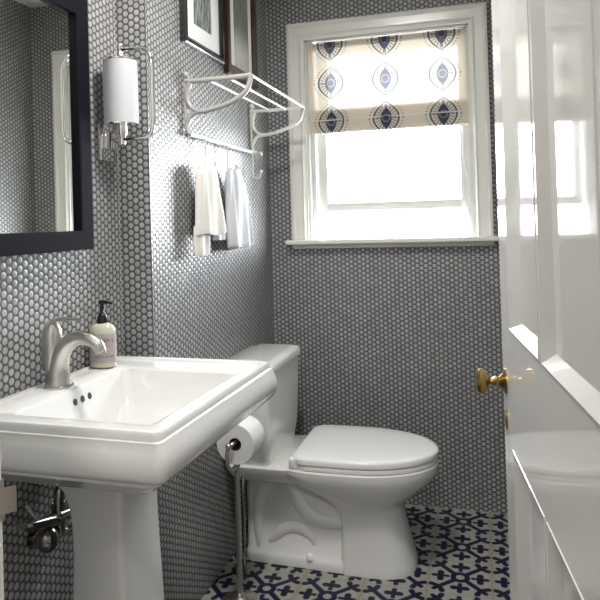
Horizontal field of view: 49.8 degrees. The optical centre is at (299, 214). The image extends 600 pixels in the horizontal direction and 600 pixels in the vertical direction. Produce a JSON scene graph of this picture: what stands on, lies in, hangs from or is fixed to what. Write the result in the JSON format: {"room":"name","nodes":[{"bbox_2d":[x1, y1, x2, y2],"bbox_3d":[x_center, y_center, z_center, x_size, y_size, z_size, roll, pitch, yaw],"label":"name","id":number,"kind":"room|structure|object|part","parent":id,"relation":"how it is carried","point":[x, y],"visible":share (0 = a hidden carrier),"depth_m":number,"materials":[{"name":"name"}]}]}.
{"room":"bathroom","nodes":[
{"label":"bathroom","id":0,"kind":"room"},
{"bbox_2d":[0,0,122,599],"bbox_3d":[-0.717,0.086,1.371,0.120,2.310,1.054,-2,-1,16],"label":"wall","id":1,"kind":"structure","parent":0,"point":[36,290],"depth_m":1.57,"materials":[{"name":"tile"}]},
{"bbox_2d":[12,486,71,553],"bbox_3d":[-0.576,0.687,1.466,0.064,0.165,0.229,-2,-1,19],"label":"shutoff valve","id":2,"kind":"object","parent":1,"relation":"attached to","point":[44,532],"visible":0.66,"depth_m":1.45,"materials":[{"name":"silver metal"}]},
{"bbox_3d":[-0.582,0.639,1.393,0.008,0.043,0.035,-2,-1,16],"label":"valve lever","id":3,"kind":"part","parent":2,"relation":"part of","materials":[{"name":"silver metal"}]},
{"bbox_3d":[-0.543,0.701,1.526,0.025,0.041,0.094,-2,-1,16],"label":"waste arm","id":4,"kind":"part","parent":2,"relation":"part of","materials":[{"name":"silver metal"}]},
{"bbox_3d":[-0.549,0.741,1.518,0.020,0.035,0.113,-2,-1,16],"label":"arm","id":5,"kind":"part","parent":2,"relation":"part of","materials":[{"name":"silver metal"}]},
{"bbox_2d":[0,0,93,256],"bbox_3d":[-0.648,-0.232,1.356,0.038,0.643,0.661,-2,-1,16],"label":"wall mirror","id":6,"kind":"object","parent":1,"relation":"attached to","point":[46,203],"visible":1,"depth_m":1.51,"materials":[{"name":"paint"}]},
{"bbox_2d":[97,42,154,161],"bbox_3d":[-0.485,-0.308,1.756,0.179,0.318,0.094,-2,-1,42],"label":"wall sconce","id":7,"kind":"object","parent":1,"relation":"attached to","point":[120,72],"visible":1,"depth_m":1.73,"materials":[{"name":"silver metal"}]},
{"bbox_3d":[-0.487,-0.330,1.757,0.092,0.170,0.092,-2,-1,16],"label":"lamp shade","id":8,"kind":"part","parent":7,"relation":"part of","materials":[{"name":"fabric"}]},
{"bbox_2d":[116,125,126,145],"bbox_3d":[-0.484,-0.215,1.756,0.028,0.057,0.028,-2,-1,16],"label":"socket","id":9,"kind":"object","parent":7,"relation":"attached to","point":[121,130],"depth_m":1.75,"materials":[{"name":"silver metal"}]},
{"bbox_3d":[-0.459,-0.326,1.752,0.144,0.255,0.026,-2,-1,24],"label":"arm","id":10,"kind":"part","parent":7,"relation":"part of","materials":[{"name":"silver metal"}]},
{"bbox_2d":[114,0,274,599],"bbox_3d":[-0.380,0.087,2.392,0.219,2.310,1.095,-2,-1,16],"label":"wall","id":11,"kind":"structure","parent":0,"point":[177,303],"depth_m":2.04,"materials":[{"name":"tile"}]},
{"bbox_2d":[179,0,224,64],"bbox_3d":[-0.332,-0.754,2.207,0.021,0.414,0.324,-2,-1,16],"label":"framed picture","id":12,"kind":"object","parent":11,"relation":"attached to","point":[201,21],"visible":1,"depth_m":2.21,"materials":[{"name":"black wood"}]},
{"bbox_2d":[193,0,210,34],"bbox_3d":[-0.336,-0.745,2.207,0.002,0.232,0.150,-2,-1,16],"label":"print","id":13,"kind":"object","parent":12,"relation":"attached to","point":[201,8],"depth_m":2.21},
{"bbox_2d":[223,0,257,89],"bbox_3d":[-0.234,-0.742,2.555,0.021,0.436,0.328,-2,-1,16],"label":"framed picture","id":14,"kind":"object","parent":11,"relation":"attached to","point":[240,25],"visible":0.83,"depth_m":2.56,"materials":[{"name":"brown wood"}]},
{"bbox_2d":[233,0,248,72],"bbox_3d":[-0.236,-0.728,2.565,0.002,0.324,0.166,-2,-1,16],"label":"print","id":15,"kind":"object","parent":14,"relation":"attached to","point":[240,7],"depth_m":2.57},
{"bbox_2d":[182,71,304,178],"bbox_3d":[-0.172,-0.301,2.325,0.240,0.313,0.638,-2,-1,16],"label":"towel rack","id":16,"kind":"object","parent":11,"relation":"attached to","point":[187,83],"visible":0.98,"depth_m":2.14,"materials":[{"name":"white metal"}]},
{"bbox_2d":[193,163,226,255],"bbox_3d":[-0.290,-0.017,2.138,0.054,0.296,0.250,-2,-1,20],"label":"hand towel","id":17,"kind":"object","parent":16,"relation":"hanging from","point":[209,212],"visible":1,"depth_m":2.06,"materials":[{"name":"white fabric"}]},
{"bbox_3d":[-0.268,-0.253,2.352,0.016,0.021,0.615,-2,-1,16],"label":"hook rail","id":18,"kind":"part","parent":16,"relation":"part of","materials":[{"name":"white metal"}]},
{"bbox_2d":[225,168,253,249],"bbox_3d":[-0.220,-0.019,2.382,0.053,0.291,0.240,-2,-1,16],"label":"hand towel","id":19,"kind":"object","parent":16,"relation":"hanging from","point":[238,220],"visible":1,"depth_m":2.32,"materials":[{"name":"white fabric"}]},
{"bbox_3d":[-0.208,-0.424,2.336,0.009,0.010,0.615,-2,-1,16],"label":"rail","id":20,"kind":"part","parent":16,"relation":"part of","materials":[{"name":"white metal"}]},
{"bbox_3d":[-0.142,-0.426,2.318,0.009,0.010,0.615,-2,-1,16],"label":"rail","id":21,"kind":"part","parent":16,"relation":"part of","materials":[{"name":"white metal"}]},
{"bbox_3d":[-0.067,-0.430,2.297,0.009,0.010,0.615,-2,-1,16],"label":"rail","id":22,"kind":"part","parent":16,"relation":"part of","materials":[{"name":"white metal"}]},
{"bbox_2d":[201,504,509,599],"bbox_3d":[0.108,1.252,1.732,1.700,0.060,2.500,-2,-1,16],"label":"floor","id":23,"kind":"structure","parent":0,"point":[463,554],"depth_m":2.20,"materials":[{"name":"tile"}]},
{"bbox_2d":[0,356,277,599],"bbox_3d":[-0.358,0.809,1.455,0.472,0.848,0.614,-2,-1,17],"label":"pedestal sink","id":24,"kind":"object","parent":23,"relation":"on","point":[108,440],"visible":0.98,"depth_m":1.38,"materials":[{"name":"white ceramic"}]},
{"bbox_2d":[41,317,105,389],"bbox_3d":[-0.519,0.317,1.484,0.164,0.160,0.068,-2,-1,16],"label":"faucet","id":25,"kind":"object","parent":24,"relation":"on","point":[56,348],"visible":1,"depth_m":1.48,"materials":[{"name":"silver metal"}]},
{"bbox_3d":[-0.549,0.297,1.492,0.103,0.120,0.049,-2,-1,16],"label":"lever handle","id":26,"kind":"part","parent":25,"relation":"part of","materials":[{"name":"silver metal"}]},
{"bbox_2d":[89,300,116,367],"bbox_3d":[-0.514,0.310,1.684,0.073,0.173,0.053,-2,-1,16],"label":"soap dispenser","id":27,"kind":"object","parent":24,"relation":"on","point":[106,331],"visible":0.85,"depth_m":1.66,"materials":[{"name":"beige plastic"}]},
{"bbox_2d":[89,322,116,367],"bbox_3d":[-0.513,0.339,1.684,0.072,0.116,0.052,-2,-1,16],"label":"bottle","id":28,"kind":"object","parent":27,"relation":"attached to","point":[106,331],"depth_m":1.66,"materials":[{"name":"beige plastic"}]},
{"bbox_2d":[0,356,277,493],"bbox_3d":[-0.367,0.459,1.458,0.470,0.148,0.614,-2,-1,17],"label":"basin","id":29,"kind":"object","parent":24,"relation":"in","point":[131,426],"depth_m":1.28,"materials":[{"name":"white ceramic"}]},
{"bbox_2d":[221,439,259,599],"bbox_3d":[-0.195,0.965,2.047,0.124,0.538,0.134,-1,-1,-29],"label":"toilet paper stand","id":30,"kind":"object","parent":23,"relation":"on","point":[240,593],"visible":0.8,"depth_m":2.04,"materials":[{"name":"silver metal"}]},
{"bbox_3d":[-0.219,0.710,1.975,0.019,0.019,0.019,-2,-1,16],"label":"arm knob","id":31,"kind":"part","parent":30,"relation":"part of","materials":[{"name":"silver metal"}]},
{"bbox_3d":[-0.196,0.747,2.032,0.033,0.102,0.138,-2,-1,16],"label":"arm","id":32,"kind":"part","parent":30,"relation":"part of","materials":[{"name":"silver metal"}]},
{"bbox_2d":[217,415,264,464],"bbox_3d":[-0.186,0.710,2.040,0.125,0.125,0.103,-2,-1,16],"label":"toilet paper roll","id":33,"kind":"object","parent":30,"relation":"on","point":[250,433],"visible":0.83,"depth_m":1.99,"materials":[{"name":"paper"}]},
{"bbox_2d":[241,476,246,579],"bbox_3d":[-0.190,1.064,2.202,0.014,0.340,0.038,-2,-1,-2],"label":"supply hose","id":34,"kind":"object","parent":23,"relation":"on","point":[242,477],"visible":1,"depth_m":2.19,"materials":[{"name":"silver metal"}]},
{"bbox_2d":[228,343,438,579],"bbox_3d":[0.129,0.870,2.335,0.732,0.716,0.438,-2,-1,16],"label":"toilet","id":35,"kind":"object","parent":23,"relation":"on","point":[331,498],"visible":0.98,"depth_m":2.23,"materials":[{"name":"ceramic"}]},
{"bbox_3d":[-0.142,0.539,2.411,0.190,0.037,0.438,-2,-1,16],"label":"tank lid","id":36,"kind":"part","parent":35,"relation":"part of","materials":[{"name":"ceramic"}]},
{"bbox_3d":[-0.140,0.720,2.410,0.179,0.328,0.424,-2,-1,16],"label":"tank","id":37,"kind":"part","parent":35,"relation":"part of","materials":[{"name":"ceramic"}]},
{"bbox_3d":[0.209,1.043,2.312,0.574,0.364,0.386,-2,-1,16],"label":"bowl","id":38,"kind":"part","parent":35,"relation":"part of","materials":[{"name":"ceramic"}]},
{"bbox_3d":[0.244,0.836,2.303,0.491,0.046,0.382,-2,-1,16],"label":"lid","id":39,"kind":"part","parent":35,"relation":"part of","materials":[{"name":"plastic"}]},
{"bbox_3d":[0.251,0.851,2.301,0.472,0.015,0.376,-2,-1,16],"label":"seat","id":40,"kind":"part","parent":35,"relation":"part of","materials":[{"name":"plastic"}]},
{"bbox_2d":[265,0,507,512],"bbox_3d":[0.368,0.071,2.834,1.422,2.310,0.160,-2,-1,16],"label":"wall","id":41,"kind":"structure","parent":0,"point":[396,338],"depth_m":2.74,"materials":[{"name":"tile"}]},
{"bbox_2d":[285,2,498,248],"bbox_3d":[0.384,-0.353,2.814,0.890,0.986,0.252,-2,-1,16],"label":"window","id":42,"kind":"structure","parent":41,"relation":"in","point":[309,156],"depth_m":2.74,"materials":[{"name":"white paint"}]},
{"bbox_2d":[307,28,469,172],"bbox_3d":[0.379,-0.461,2.763,0.718,0.605,0.034,-2,-1,16],"label":"blind","id":43,"kind":"object","parent":42,"relation":"attached to","point":[410,80],"visible":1,"depth_m":2.76,"materials":[{"name":"fabric"}]},
{"bbox_3d":[0.698,-0.277,2.657,0.058,0.217,0.003,-2,-1,16],"label":"pull cord","id":44,"kind":"part","parent":43,"relation":"part of","materials":[{"name":"white paint"}]},
{"bbox_3d":[0.402,-0.247,2.814,0.667,0.457,0.035,-2,-1,16],"label":"sash","id":45,"kind":"part","parent":42,"relation":"part of","materials":[{"name":"white paint"}]},
{"bbox_3d":[0.379,0.120,2.741,0.890,0.039,0.112,-2,-1,16],"label":"sill","id":46,"kind":"part","parent":42,"relation":"part of","materials":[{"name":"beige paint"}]},
{"bbox_3d":[-0.250,0.065,0.625,1.422,2.310,0.130,-2,-1,16],"label":"wall","id":47,"kind":"structure","parent":0,"visible":0},
{"bbox_2d":[0,448,16,599],"bbox_3d":[-0.033,0.173,0.563,0.721,2.080,0.167,-2,-1,16],"label":"trim","id":48,"kind":"structure","parent":47,"relation":"attached to","point":[8,495],"depth_m":0.72,"materials":[{"name":"beige paint"}]},
{"bbox_3d":[-0.335,0.321,0.721,0.013,0.046,0.033,-2,-1,39],"label":"strike plate","id":49,"kind":"part","parent":48,"relation":"part of","materials":[{"name":"silver metal"}]},
{"bbox_2d":[475,0,599,599],"bbox_3d":[0.310,0.180,0.854,0.091,2.037,0.700,-2,-1,9],"label":"door","id":50,"kind":"structure","parent":47,"relation":"in","point":[546,53],"depth_m":0.82,"materials":[{"name":"paint"}]},
{"bbox_3d":[0.346,0.303,1.174,0.053,0.045,0.045,-2,-1,9],"label":"knob","id":51,"kind":"part","parent":50,"relation":"part of","materials":[{"name":"gold metal"}]},
{"bbox_3d":[0.345,-0.108,0.985,0.033,0.610,0.253,-2,-1,9],"label":"panel","id":52,"kind":"part","parent":50,"relation":"part of","materials":[{"name":"paint"}]},
{"bbox_3d":[0.368,0.684,0.977,0.033,0.565,0.253,-2,-1,9],"label":"panel","id":53,"kind":"part","parent":50,"relation":"part of","materials":[{"name":"paint"}]},
{"bbox_3d":[0.301,-0.110,0.712,0.033,0.610,0.273,-2,-1,9],"label":"panel","id":54,"kind":"part","parent":50,"relation":"part of","materials":[{"name":"paint"}]},
{"bbox_3d":[0.324,0.682,0.703,0.033,0.565,0.273,-2,-1,9],"label":"panel","id":55,"kind":"part","parent":50,"relation":"part of","materials":[{"name":"paint"}]}
]}

